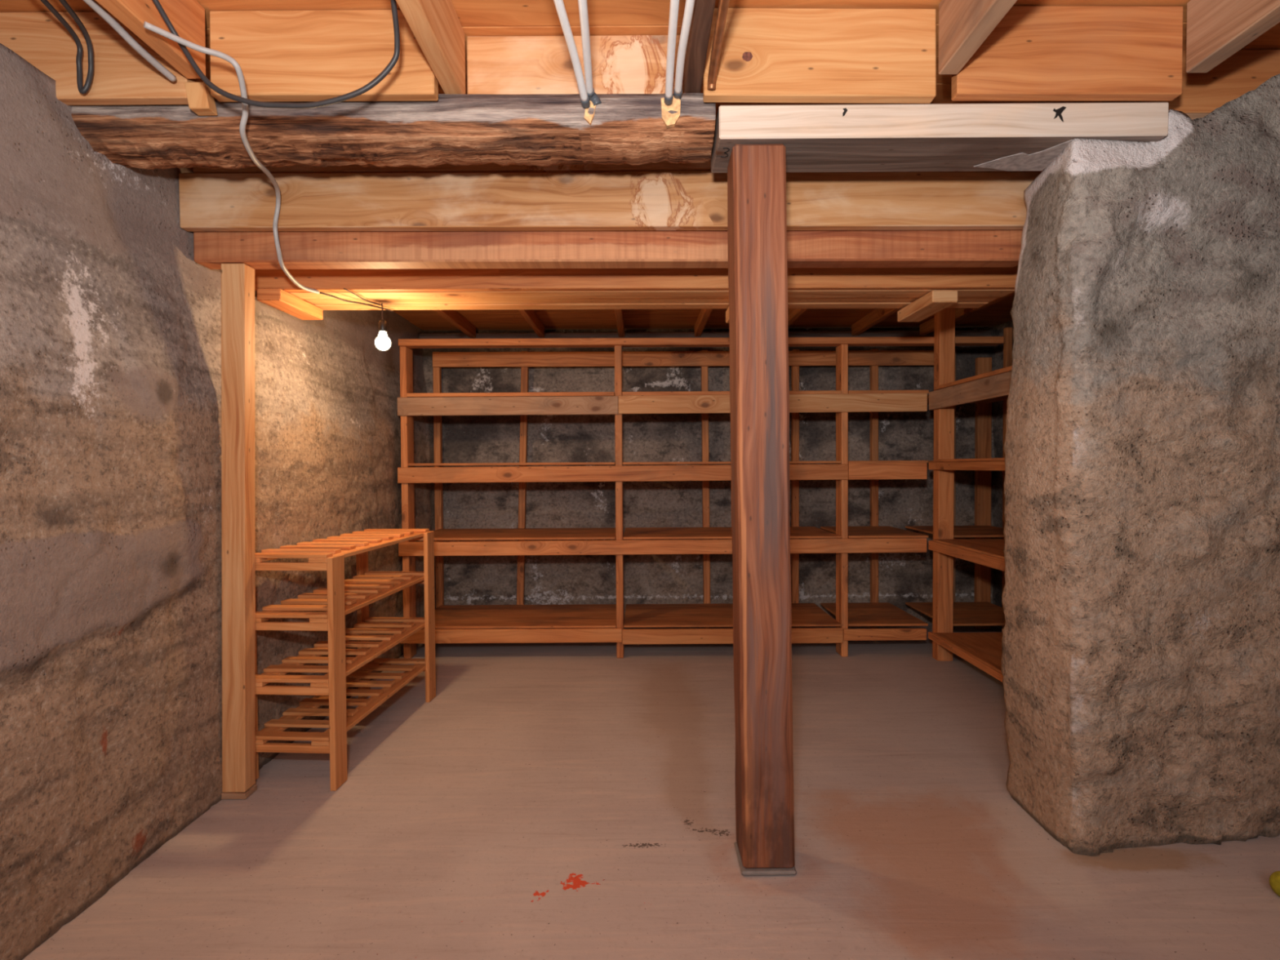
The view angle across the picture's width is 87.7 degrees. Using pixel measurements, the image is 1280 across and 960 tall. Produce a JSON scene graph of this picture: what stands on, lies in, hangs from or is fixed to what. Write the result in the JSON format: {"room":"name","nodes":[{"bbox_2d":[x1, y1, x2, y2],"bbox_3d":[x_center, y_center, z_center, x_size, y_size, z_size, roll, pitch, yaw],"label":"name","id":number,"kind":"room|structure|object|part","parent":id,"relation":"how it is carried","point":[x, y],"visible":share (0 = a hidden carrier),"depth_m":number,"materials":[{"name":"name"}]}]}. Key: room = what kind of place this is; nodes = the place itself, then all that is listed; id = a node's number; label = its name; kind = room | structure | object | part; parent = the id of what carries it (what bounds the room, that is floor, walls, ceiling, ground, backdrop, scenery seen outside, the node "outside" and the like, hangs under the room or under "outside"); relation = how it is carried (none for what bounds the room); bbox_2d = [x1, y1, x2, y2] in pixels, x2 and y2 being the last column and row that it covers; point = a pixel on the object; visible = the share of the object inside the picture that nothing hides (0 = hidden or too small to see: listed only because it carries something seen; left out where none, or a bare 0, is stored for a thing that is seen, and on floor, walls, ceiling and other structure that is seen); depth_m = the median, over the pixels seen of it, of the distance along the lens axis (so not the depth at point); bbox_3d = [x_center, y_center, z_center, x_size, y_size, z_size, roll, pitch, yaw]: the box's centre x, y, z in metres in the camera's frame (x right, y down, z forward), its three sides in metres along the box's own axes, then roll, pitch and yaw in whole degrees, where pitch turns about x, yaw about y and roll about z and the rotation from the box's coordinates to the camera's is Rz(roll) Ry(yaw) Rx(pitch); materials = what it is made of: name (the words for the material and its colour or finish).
{"room":"basement storage cellar","nodes":[
{"label":"basement storage cellar","id":0,"kind":"room"},
{"bbox_2d":[0,43,435,959],"bbox_3d":[-1.626,0.047,1.006,0.447,2.125,7.310,0,1,0],"label":"wall","id":1,"kind":"structure","parent":0,"point":[111,584],"depth_m":1.86,"materials":[{"name":"stone"}]},
{"bbox_2d":[71,93,715,169],"bbox_3d":[-0.682,-0.964,1.873,1.767,0.140,0.218,0,1,0],"label":"log beam","id":2,"kind":"structure","parent":1,"relation":"attached to","point":[542,130],"depth_m":1.79,"materials":[{"name":"brown wood"}]},
{"bbox_2d":[143,21,319,293],"bbox_3d":[-1.090,-0.855,1.990,0.164,0.348,1.012,-1,1,-8],"label":"power cable","id":3,"kind":"object","parent":2,"relation":"attached to","point":[147,25],"visible":0.98,"depth_m":1.69,"materials":[{"name":"grey plastic"}]},
{"bbox_2d":[395,0,465,93],"bbox_3d":[-0.502,-1.081,-0.420,0.051,0.182,4.487,0,1,0],"label":"joist","id":4,"kind":"object","parent":2,"relation":"on","point":[436,26],"visible":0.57,"depth_m":1.63,"materials":[{"name":"brown wood"}]},
{"bbox_2d":[209,9,438,102],"bbox_3d":[-0.822,-1.105,1.738,0.581,0.218,0.037,0,1,0],"label":"board","id":5,"kind":"object","parent":4,"relation":"attached to","point":[308,55],"visible":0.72,"depth_m":1.72,"materials":[{"name":"brown wood"}]},
{"bbox_2d":[553,0,590,108],"bbox_3d":[-0.167,-1.001,1.471,0.023,0.052,0.584,0,1,5],"label":"pipe","id":6,"kind":"object","parent":2,"relation":"attached to","point":[559,4],"visible":1,"depth_m":1.56,"materials":[{"name":"white plastic"}]},
{"bbox_2d":[466,35,682,94],"bbox_3d":[-0.179,-1.131,1.845,0.593,0.180,0.037,0,1,0],"label":"board","id":7,"kind":"object","parent":2,"relation":"on","point":[620,64],"visible":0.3,"depth_m":1.83,"materials":[{"name":"brown wood"}]},
{"bbox_2d":[577,0,601,106],"bbox_3d":[-0.123,-1.007,1.482,0.044,0.044,0.605,0,1,0],"label":"pipe","id":8,"kind":"object","parent":2,"relation":"attached to","point":[593,97],"visible":0.94,"depth_m":1.57,"materials":[{"name":"white plastic"}]},
{"bbox_2d":[664,0,679,105],"bbox_3d":[0.075,-1.006,1.471,0.023,0.045,0.582,0,1,0],"label":"pipe","id":9,"kind":"object","parent":2,"relation":"attached to","point":[674,4],"visible":1,"depth_m":1.56,"materials":[{"name":"white plastic"}]},
{"bbox_2d":[673,0,695,99],"bbox_3d":[0.105,-1.016,1.475,0.024,0.027,0.592,0,1,-1],"label":"pipe","id":10,"kind":"object","parent":2,"relation":"attached to","point":[689,6],"visible":1,"depth_m":1.56,"materials":[{"name":"white plastic"}]},
{"bbox_2d":[683,0,715,93],"bbox_3d":[0.141,-1.085,-0.420,0.046,0.181,4.486,0,1,0],"label":"joist","id":11,"kind":"object","parent":2,"relation":"on","point":[697,46],"visible":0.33,"depth_m":1.59,"materials":[{"name":"brown wood"}]},
{"bbox_2d":[702,7,936,103],"bbox_3d":[0.465,-1.106,1.738,0.602,0.232,0.038,0,1,0],"label":"board","id":12,"kind":"object","parent":11,"relation":"attached to","point":[767,55],"visible":0.88,"depth_m":1.72,"materials":[{"name":"brown wood"}]},
{"bbox_2d":[707,0,729,89],"bbox_3d":[0.182,-1.014,1.441,0.026,0.040,0.564,0,1,0],"label":"copper pipe","id":13,"kind":"object","parent":12,"relation":"attached to","point":[722,9],"visible":1,"depth_m":1.55,"materials":[{"name":"brown metal"}]},
{"bbox_2d":[0,0,1279,330],"bbox_3d":[0.568,-1.097,1.028,5.050,0.265,7.420,0,1,0],"label":"ceiling","id":14,"kind":"structure","parent":0,"point":[477,18],"depth_m":1.80,"materials":[{"name":"brown wood"}]},
{"bbox_2d":[95,0,205,79],"bbox_3d":[-1.142,-1.077,-0.474,0.052,0.181,4.378,0,1,0],"label":"joist","id":15,"kind":"object","parent":14,"relation":"attached to","point":[187,17],"visible":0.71,"depth_m":1.60,"materials":[{"name":"orange wood"}]},
{"bbox_2d":[0,11,195,105],"bbox_3d":[-1.489,-1.098,1.738,0.637,0.224,0.037,0,1,0],"label":"board","id":16,"kind":"object","parent":15,"relation":"attached to","point":[122,76],"visible":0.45,"depth_m":1.72,"materials":[{"name":"brown wood"}]},
{"bbox_2d":[40,0,93,93],"bbox_3d":[-1.365,-1.047,1.563,0.059,0.133,0.298,-1,1,-18],"label":"power cable","id":17,"kind":"object","parent":16,"relation":"hanging from","point":[83,90],"visible":1,"depth_m":1.67,"materials":[{"name":"black rubber"}]},
{"bbox_2d":[82,0,176,82],"bbox_3d":[-1.198,-1.035,1.537,0.020,0.055,0.317,0,1,4],"label":"power cable","id":18,"kind":"object","parent":15,"relation":"attached to","point":[93,4],"visible":1,"depth_m":1.56,"materials":[{"name":"grey plastic"}]},
{"bbox_2d":[184,81,217,115],"bbox_3d":[-1.146,-0.995,1.740,0.063,0.068,0.038,0,1,0],"label":"cleat","id":19,"kind":"object","parent":15,"relation":"attached to","point":[200,100],"visible":0.92,"depth_m":1.72,"materials":[{"name":"brown wood"}]},
{"bbox_2d":[151,0,399,108],"bbox_3d":[-0.825,-0.996,1.532,0.559,0.230,0.112,0,1,0],"label":"power cable","id":20,"kind":"object","parent":15,"relation":"hanging from","point":[388,68],"visible":0.99,"depth_m":1.58,"materials":[{"name":"black rubber"}]},
{"bbox_2d":[434,309,475,337],"bbox_3d":[-1.136,-0.983,3.558,0.042,0.074,1.956,0,1,0],"label":"joist","id":21,"kind":"object","parent":14,"relation":"attached to","point":[453,316],"visible":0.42,"depth_m":4.13,"materials":[{"name":"orange wood"}]},
{"bbox_2d":[287,288,1014,299],"bbox_3d":[-0.006,-0.823,2.617,2.922,0.201,0.110,0,1,0],"label":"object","id":22,"kind":"structure","parent":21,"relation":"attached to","point":[984,292],"depth_m":2.61,"materials":[{"name":"brown wood"}]},
{"bbox_2d":[256,288,323,319],"bbox_3d":[-1.388,-0.697,2.656,0.089,0.047,0.340,0,1,0],"label":"cleat","id":23,"kind":"object","parent":22,"relation":"attached to","point":[279,299],"visible":1,"depth_m":2.58,"materials":[{"name":"orange wood"}]},
{"bbox_2d":[343,288,380,305],"bbox_3d":[-1.090,-0.715,2.607,0.017,0.009,0.244,0,1,9],"label":"lamp cord","id":24,"kind":"object","parent":22,"relation":"attached to","point":[344,288],"visible":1,"depth_m":2.61,"materials":[{"name":"brown plastic"}]},
{"bbox_2d":[254,265,1017,291],"bbox_3d":[-0.006,-0.827,2.537,2.924,0.211,0.038,0,1,0],"label":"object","id":25,"kind":"structure","parent":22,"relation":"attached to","point":[708,278],"depth_m":2.52,"materials":[{"name":"orange wood"}]},
{"bbox_2d":[725,306,728,323],"bbox_3d":[0.413,-0.702,2.711,0.085,0.051,0.350,0,1,0],"label":"cleat","id":26,"kind":"object","parent":22,"relation":"attached to","point":[727,310],"visible":0.18,"depth_m":2.84,"materials":[{"name":"brown wood"}]},
{"bbox_2d":[897,289,957,321],"bbox_3d":[1.163,-0.705,2.711,0.098,0.048,0.350,0,1,0],"label":"cleat","id":27,"kind":"object","parent":22,"relation":"attached to","point":[931,303],"visible":1,"depth_m":2.63,"materials":[{"name":"brown wood"}]},
{"bbox_2d":[313,302,988,310],"bbox_3d":[-0.006,-0.828,2.820,2.922,0.199,0.088,0,1,0],"label":"ceiling beam","id":28,"kind":"structure","parent":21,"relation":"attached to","point":[819,304],"depth_m":2.81,"materials":[{"name":"brown wood"}]},
{"bbox_2d":[320,292,393,311],"bbox_3d":[-1.125,-0.710,2.665,0.012,0.023,0.389,0,1,22],"label":"lamp cord","id":29,"kind":"object","parent":28,"relation":"attached to","point":[322,293],"visible":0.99,"depth_m":2.65,"materials":[{"name":"brown plastic"}]},
{"bbox_2d":[303,297,999,304],"bbox_3d":[-0.006,-0.828,2.724,2.922,0.196,0.090,0,1,0],"label":"ceiling beam","id":30,"kind":"structure","parent":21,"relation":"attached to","point":[883,299],"depth_m":2.73,"materials":[{"name":"brown wood"}]},
{"bbox_2d":[374,302,391,350],"bbox_3d":[-1.053,-0.627,2.728,0.062,0.192,0.062,0,1,0],"label":"hanging light bulb","id":31,"kind":"object","parent":30,"relation":"hanging from","point":[382,342],"visible":1,"depth_m":2.71,"materials":[{"name":"white glass"}]},
{"bbox_2d":[378,320,386,332],"bbox_3d":[-1.053,-0.630,2.728,0.032,0.046,0.032,0,1,0],"label":"socket","id":32,"kind":"object","parent":31,"relation":"attached to","point":[382,323],"depth_m":2.72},
{"bbox_3d":[-1.052,-0.569,2.729,0.062,0.077,0.062,0,1,0],"label":"bulb","id":33,"kind":"part","parent":31,"relation":"part of","materials":[{"name":"white glass"}]},
{"bbox_2d":[517,309,544,337],"bbox_3d":[-0.666,-0.986,3.558,0.040,0.075,1.956,0,1,0],"label":"joist","id":34,"kind":"object","parent":14,"relation":"attached to","point":[529,315],"visible":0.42,"depth_m":4.11,"materials":[{"name":"orange wood"}]},
{"bbox_2d":[614,309,624,337],"bbox_3d":[-0.123,-0.989,3.558,0.041,0.076,1.956,0,1,0],"label":"joist","id":35,"kind":"object","parent":14,"relation":"attached to","point":[619,313],"visible":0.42,"depth_m":4.10,"materials":[{"name":"orange wood"}]},
{"bbox_2d":[693,308,712,336],"bbox_3d":[0.390,-0.992,3.558,0.042,0.075,1.956,0,1,0],"label":"joist","id":36,"kind":"object","parent":14,"relation":"attached to","point":[704,313],"visible":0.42,"depth_m":4.11,"materials":[{"name":"orange wood"}]},
{"bbox_2d":[787,308,807,326],"bbox_3d":[0.924,-0.995,3.559,0.041,0.074,1.956,0,1,0],"label":"joist","id":37,"kind":"object","parent":14,"relation":"attached to","point":[793,313],"visible":0.02,"depth_m":3.96,"materials":[{"name":"orange wood"}]},
{"bbox_2d":[851,308,901,335],"bbox_3d":[1.458,-0.999,3.558,0.042,0.075,1.956,0,1,0],"label":"joist","id":38,"kind":"object","parent":14,"relation":"attached to","point":[876,316],"visible":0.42,"depth_m":4.16,"materials":[{"name":"orange wood"}]},
{"bbox_2d":[920,291,1014,335],"bbox_3d":[1.920,-1.002,3.558,0.040,0.075,1.956,0,1,0],"label":"joist","id":39,"kind":"object","parent":14,"relation":"attached to","point":[926,327],"visible":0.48,"depth_m":3.97,"materials":[{"name":"orange wood"}]},
{"bbox_2d":[938,0,1017,74],"bbox_3d":[0.793,-1.088,-0.473,0.052,0.181,4.379,0,1,0],"label":"joist","id":40,"kind":"object","parent":14,"relation":"attached to","point":[964,25],"visible":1,"depth_m":1.60,"materials":[{"name":"brown wood"}]},
{"bbox_2d":[951,5,1182,101],"bbox_3d":[1.112,-1.111,1.738,0.584,0.230,0.038,0,1,0],"label":"board","id":41,"kind":"object","parent":40,"relation":"attached to","point":[1034,53],"visible":0.76,"depth_m":1.72,"materials":[{"name":"orange wood"}]},
{"bbox_2d":[1186,0,1279,72],"bbox_3d":[1.433,-1.093,-0.473,0.056,0.180,4.379,0,1,0],"label":"joist","id":42,"kind":"object","parent":14,"relation":"attached to","point":[1217,29],"visible":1,"depth_m":1.62,"materials":[{"name":"brown wood"}]},
{"bbox_2d":[22,624,1279,959],"bbox_3d":[0.607,1.097,1.073,5.000,0.002,7.500,0,1,0],"label":"floor","id":43,"kind":"structure","parent":0,"point":[549,801],"depth_m":1.94,"materials":[{"name":"paint"}]},
{"bbox_2d":[221,263,257,799],"bbox_3d":[-1.371,0.180,2.273,0.113,1.807,0.072,0,1,0],"label":"timber post","id":44,"kind":"object","parent":43,"relation":"on","point":[237,280],"visible":1,"depth_m":2.25,"materials":[{"name":"brown wood"}]},
{"bbox_2d":[193,230,1022,269],"bbox_3d":[-0.097,-0.791,2.265,2.787,0.132,0.093,0,1,0],"label":"header beam","id":45,"kind":"structure","parent":44,"relation":"on","point":[660,249],"depth_m":2.22,"materials":[{"name":"red wood"}]},
{"bbox_2d":[178,171,1038,231],"bbox_3d":[-0.101,-0.912,2.184,2.794,0.187,0.042,0,1,0],"label":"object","id":46,"kind":"structure","parent":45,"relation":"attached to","point":[900,200],"depth_m":2.16,"materials":[{"name":"brown wood"}]},
{"bbox_2d":[193,157,711,173],"bbox_3d":[-0.457,-1.050,2.188,2.003,0.085,0.038,0,1,0],"label":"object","id":47,"kind":"structure","parent":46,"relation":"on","point":[664,166],"depth_m":2.17,"materials":[{"name":"brown wood"}]},
{"bbox_2d":[255,528,435,791],"bbox_3d":[-1.204,0.659,2.789,0.350,0.824,0.955,0,1,3],"label":"shoe rack","id":48,"kind":"object","parent":43,"relation":"on","point":[344,597],"visible":0.94,"depth_m":2.55,"materials":[{"name":"brown wood"}]},
{"bbox_3d":[-1.395,0.674,2.365,0.020,0.812,0.085,0,1,3],"label":"leg","id":49,"kind":"part","parent":48,"relation":"part of","materials":[{"name":"brown wood"}]},
{"bbox_3d":[-1.234,0.301,2.318,0.309,0.027,0.019,0,1,3],"label":"rail","id":50,"kind":"part","parent":48,"relation":"part of","materials":[{"name":"brown wood"}]},
{"bbox_3d":[-1.233,0.510,2.323,0.309,0.027,0.019,0,1,3],"label":"rail","id":51,"kind":"part","parent":48,"relation":"part of","materials":[{"name":"brown wood"}]},
{"bbox_3d":[-1.231,0.735,2.327,0.309,0.027,0.019,0,1,3],"label":"rail","id":52,"kind":"part","parent":48,"relation":"part of","materials":[{"name":"brown wood"}]},
{"bbox_3d":[-1.230,0.938,2.331,0.309,0.027,0.019,0,1,3],"label":"rail","id":53,"kind":"part","parent":48,"relation":"part of","materials":[{"name":"brown wood"}]},
{"bbox_3d":[-1.065,0.673,2.345,0.020,0.812,0.085,0,1,3],"label":"leg","id":54,"kind":"part","parent":48,"relation":"part of","materials":[{"name":"brown wood"}]},
{"bbox_2d":[255,571,423,622],"bbox_3d":[-1.205,0.471,2.785,0.308,0.030,0.952,0,1,3],"label":"slatted shelf","id":55,"kind":"object","parent":48,"relation":"attached to","point":[365,588],"depth_m":2.65,"materials":[{"name":"brown wood"}]},
{"bbox_2d":[255,617,424,688],"bbox_3d":[-1.204,0.696,2.790,0.308,0.030,0.952,0,1,3],"label":"slatted shelf","id":56,"kind":"object","parent":48,"relation":"attached to","point":[402,631],"depth_m":2.66,"materials":[{"name":"brown wood"}]},
{"bbox_2d":[255,657,425,746],"bbox_3d":[-1.202,0.899,2.794,0.308,0.030,0.952,0,1,3],"label":"slatted shelf","id":57,"kind":"object","parent":48,"relation":"attached to","point":[273,731],"depth_m":2.66,"materials":[{"name":"brown wood"}]},
{"bbox_2d":[255,528,429,563],"bbox_3d":[-1.206,0.262,2.781,0.308,0.030,0.952,0,1,3],"label":"slatted shelf","id":58,"kind":"object","parent":48,"relation":"attached to","point":[320,550],"depth_m":2.64,"materials":[{"name":"brown wood"}]},
{"bbox_3d":[-1.343,0.656,3.233,0.020,0.812,0.085,0,1,3],"label":"leg","id":59,"kind":"part","parent":48,"relation":"part of","materials":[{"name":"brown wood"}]},
{"bbox_3d":[-1.177,0.715,3.253,0.309,0.027,0.019,0,1,3],"label":"rail","id":60,"kind":"part","parent":48,"relation":"part of","materials":[{"name":"brown wood"}]},
{"bbox_3d":[-1.175,0.918,3.257,0.309,0.027,0.019,0,1,3],"label":"rail","id":61,"kind":"part","parent":48,"relation":"part of","materials":[{"name":"brown wood"}]},
{"bbox_3d":[-1.179,0.281,3.244,0.309,0.027,0.019,0,1,3],"label":"rail","id":62,"kind":"part","parent":48,"relation":"part of","materials":[{"name":"brown wood"}]},
{"bbox_3d":[-1.014,0.655,3.213,0.020,0.812,0.085,0,1,3],"label":"leg","id":63,"kind":"part","parent":48,"relation":"part of","materials":[{"name":"brown wood"}]},
{"bbox_2d":[396,336,1004,658],"bbox_3d":[0.349,0.082,4.200,3.502,1.900,0.695,0,1,0],"label":"shelving unit","id":64,"kind":"object","parent":43,"relation":"on","point":[520,623],"visible":0.95,"depth_m":3.87,"materials":[{"name":"brown wood"}]},
{"bbox_3d":[-1.368,0.137,3.932,0.038,1.822,0.114,0,1,0],"label":"post","id":65,"kind":"part","parent":64,"relation":"part of","materials":[{"name":"brown wood"}]},
{"bbox_3d":[-1.367,0.086,4.525,0.044,1.900,0.045,0,1,0],"label":"post","id":66,"kind":"part","parent":64,"relation":"part of","materials":[{"name":"brown wood"}]},
{"bbox_3d":[-0.763,-0.428,3.852,1.275,0.106,0.020,0,1,0],"label":"shelf rail","id":67,"kind":"part","parent":64,"relation":"part of","materials":[{"name":"brown wood"}]},
{"bbox_3d":[-0.750,0.908,3.879,1.290,0.080,0.020,0,1,0],"label":"shelf rail","id":68,"kind":"part","parent":64,"relation":"part of","materials":[{"name":"orange wood"}]},
{"bbox_3d":[-0.798,0.083,4.525,0.099,1.900,0.045,0,1,0],"label":"post","id":69,"kind":"part","parent":64,"relation":"part of","materials":[{"name":"brown wood"}]},
{"bbox_3d":[-0.122,0.130,3.932,0.041,1.822,0.114,0,1,0],"label":"post","id":70,"kind":"part","parent":64,"relation":"part of","materials":[{"name":"brown wood"}]},
{"bbox_3d":[-0.099,-0.037,3.860,2.607,0.096,0.020,0,1,0],"label":"shelf rail","id":71,"kind":"part","parent":64,"relation":"part of","materials":[{"name":"brown wood"}]},
{"bbox_3d":[0.131,0.390,3.869,3.062,0.087,0.020,0,1,0],"label":"shelf rail","id":72,"kind":"part","parent":64,"relation":"part of","materials":[{"name":"brown wood"}]},
{"bbox_3d":[0.302,-0.813,4.471,3.385,0.107,0.022,0,1,0],"label":"rail","id":73,"kind":"part","parent":64,"relation":"part of","materials":[{"name":"brown wood"}]},
{"bbox_3d":[0.351,-0.801,3.881,3.488,0.045,0.092,0,1,0],"label":"rail","id":74,"kind":"part","parent":64,"relation":"part of","materials":[{"name":"brown wood"}]},
{"bbox_3d":[0.447,0.075,4.525,0.056,1.900,0.045,0,1,0],"label":"post","id":75,"kind":"part","parent":64,"relation":"part of","materials":[{"name":"brown wood"}]},
{"bbox_3d":[0.539,0.909,3.879,1.283,0.086,0.020,0,1,0],"label":"shelf rail","id":76,"kind":"part","parent":64,"relation":"part of","materials":[{"name":"orange wood"}]},
{"bbox_3d":[0.767,-0.442,3.852,1.781,0.109,0.020,0,1,0],"label":"shelf rail","id":77,"kind":"part","parent":64,"relation":"part of","materials":[{"name":"brown wood"}]},
{"bbox_3d":[1.054,0.071,4.525,0.050,1.900,0.045,0,1,0],"label":"post","id":78,"kind":"part","parent":64,"relation":"part of","materials":[{"name":"brown wood"}]},
{"bbox_3d":[1.191,0.121,3.932,0.038,1.822,0.114,0,1,0],"label":"post","id":79,"kind":"part","parent":64,"relation":"part of","materials":[{"name":"brown wood"}]},
{"bbox_3d":[1.590,0.068,4.525,0.048,1.900,0.045,0,1,0],"label":"post","id":80,"kind":"part","parent":64,"relation":"part of","materials":[{"name":"brown wood"}]},
{"bbox_3d":[1.425,0.899,3.879,0.482,0.066,0.020,0,1,0],"label":"shelf rail","id":81,"kind":"part","parent":64,"relation":"part of","materials":[{"name":"orange wood"}]},
{"bbox_3d":[1.433,-0.052,3.860,0.453,0.096,0.020,0,1,0],"label":"shelf rail","id":82,"kind":"part","parent":64,"relation":"part of","materials":[{"name":"brown wood"}]},
{"bbox_2d":[727,143,796,875],"bbox_3d":[0.339,0.088,1.868,0.168,1.984,0.154,0,1,0],"label":"support post","id":83,"kind":"object","parent":43,"relation":"on","point":[757,220],"visible":1,"depth_m":1.80,"materials":[{"name":"brown wood"}]},
{"bbox_2d":[711,102,1168,173],"bbox_3d":[0.804,-0.953,1.866,1.191,0.091,0.215,0,1,0],"label":"timber beam","id":84,"kind":"structure","parent":83,"relation":"on","point":[1027,136],"depth_m":1.76,"materials":[{"name":"grey wood"}]},
{"bbox_2d":[842,107,847,116],"bbox_3d":[0.542,-0.970,1.759,0.013,0.022,0.002,0,1,0],"label":"mark","id":85,"kind":"object","parent":84,"relation":"attached to","point":[844,109],"depth_m":1.76,"materials":[{"name":"black paint"}]},
{"bbox_2d":[1053,106,1066,122],"bbox_3d":[1.108,-0.965,1.759,0.035,0.041,0.002,0,1,0],"label":"mark","id":86,"kind":"object","parent":84,"relation":"attached to","point":[1059,112],"depth_m":1.76,"materials":[{"name":"black paint"}]},
{"bbox_2d":[905,308,1012,682],"bbox_3d":[2.032,0.037,3.452,0.736,2.000,2.180,0,1,0],"label":"shelving unit","id":87,"kind":"object","parent":43,"relation":"on","point":[983,651],"visible":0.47,"depth_m":3.78,"materials":[{"name":"brown wood"}]},
{"bbox_3d":[1.737,0.032,3.813,0.094,2.000,0.073,0,1,0],"label":"corner post","id":88,"kind":"part","parent":87,"relation":"part of","materials":[{"name":"brown wood"}]},
{"bbox_3d":[2.110,0.065,4.522,0.050,1.900,0.040,0,1,0],"label":"post","id":89,"kind":"part","parent":87,"relation":"part of","materials":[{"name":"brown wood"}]},
{"bbox_3d":[1.683,0.915,3.124,0.022,0.038,1.489,0,1,0],"label":"shelf rail","id":90,"kind":"part","parent":87,"relation":"part of","materials":[{"name":"brown wood"}]},
{"bbox_3d":[1.679,0.391,3.113,0.022,0.054,1.489,0,1,0],"label":"shelf rail","id":91,"kind":"part","parent":87,"relation":"part of","materials":[{"name":"brown wood"}]},
{"bbox_3d":[1.677,-0.066,3.104,0.022,0.044,1.489,0,1,0],"label":"shelf rail","id":92,"kind":"part","parent":87,"relation":"part of","materials":[{"name":"orange wood"}]},
{"bbox_3d":[1.674,-0.440,3.096,0.022,0.104,1.489,0,1,0],"label":"shelf rail","id":93,"kind":"part","parent":87,"relation":"part of","materials":[{"name":"brown wood"}]},
{"bbox_3d":[2.328,0.093,4.523,0.095,1.840,0.040,0,1,0],"label":"post","id":94,"kind":"part","parent":87,"relation":"part of","materials":[{"name":"brown wood"}]},
{"bbox_3d":[2.380,0.017,4.321,0.040,2.000,0.038,0,1,0],"label":"post","id":95,"kind":"part","parent":87,"relation":"part of","materials":[{"name":"brown wood"}]},
{"bbox_2d":[1269,871,1279,896],"bbox_3d":[1.661,1.042,1.712,0.065,0.066,0.065,0,1,0],"label":"ball","id":96,"kind":"object","parent":43,"relation":"on","point":[1274,878],"visible":1,"depth_m":1.71,"materials":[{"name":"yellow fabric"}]},
{"bbox_2d":[422,327,995,624],"bbox_3d":[0.450,-0.013,4.639,4.300,2.070,0.039,0,1,0],"label":"wall","id":97,"kind":"structure","parent":0,"point":[903,577],"depth_m":4.64,"materials":[{"name":"stone"}]},
{"bbox_2d":[418,329,991,338],"bbox_3d":[0.444,-0.987,4.573,3.903,0.052,0.068,0,1,0],"label":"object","id":98,"kind":"structure","parent":97,"relation":"attached to","point":[978,332],"depth_m":4.54,"materials":[{"name":"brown wood"}]},
{"bbox_2d":[991,320,1013,627],"bbox_3d":[2.461,-0.001,3.491,0.026,2.070,2.420,0,1,0],"label":"wall","id":99,"kind":"structure","parent":0,"point":[997,427],"depth_m":4.58,"materials":[{"name":"stone"}]},
{"bbox_2d":[1000,73,1279,856],"bbox_3d":[2.100,-0.082,2.043,1.916,2.295,0.474,0,1,-2],"label":"wall","id":100,"kind":"structure","parent":0,"point":[1140,658],"depth_m":1.88,"materials":[{"name":"stone"}]},
{"bbox_2d":[1184,112,1209,119],"bbox_3d":[1.848,-1.000,1.928,0.895,0.089,0.088,0,1,0],"label":"sill timber","id":101,"kind":"structure","parent":100,"relation":"attached to","point":[1192,115],"depth_m":1.88,"materials":[{"name":"brown wood"}]},
{"bbox_2d":[1142,48,1279,112],"bbox_3d":[2.078,-1.145,1.925,1.230,0.180,0.038,0,1,0],"label":"board","id":102,"kind":"object","parent":101,"relation":"on","point":[1244,71],"visible":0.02,"depth_m":1.91,"materials":[{"name":"orange wood"}]}
]}

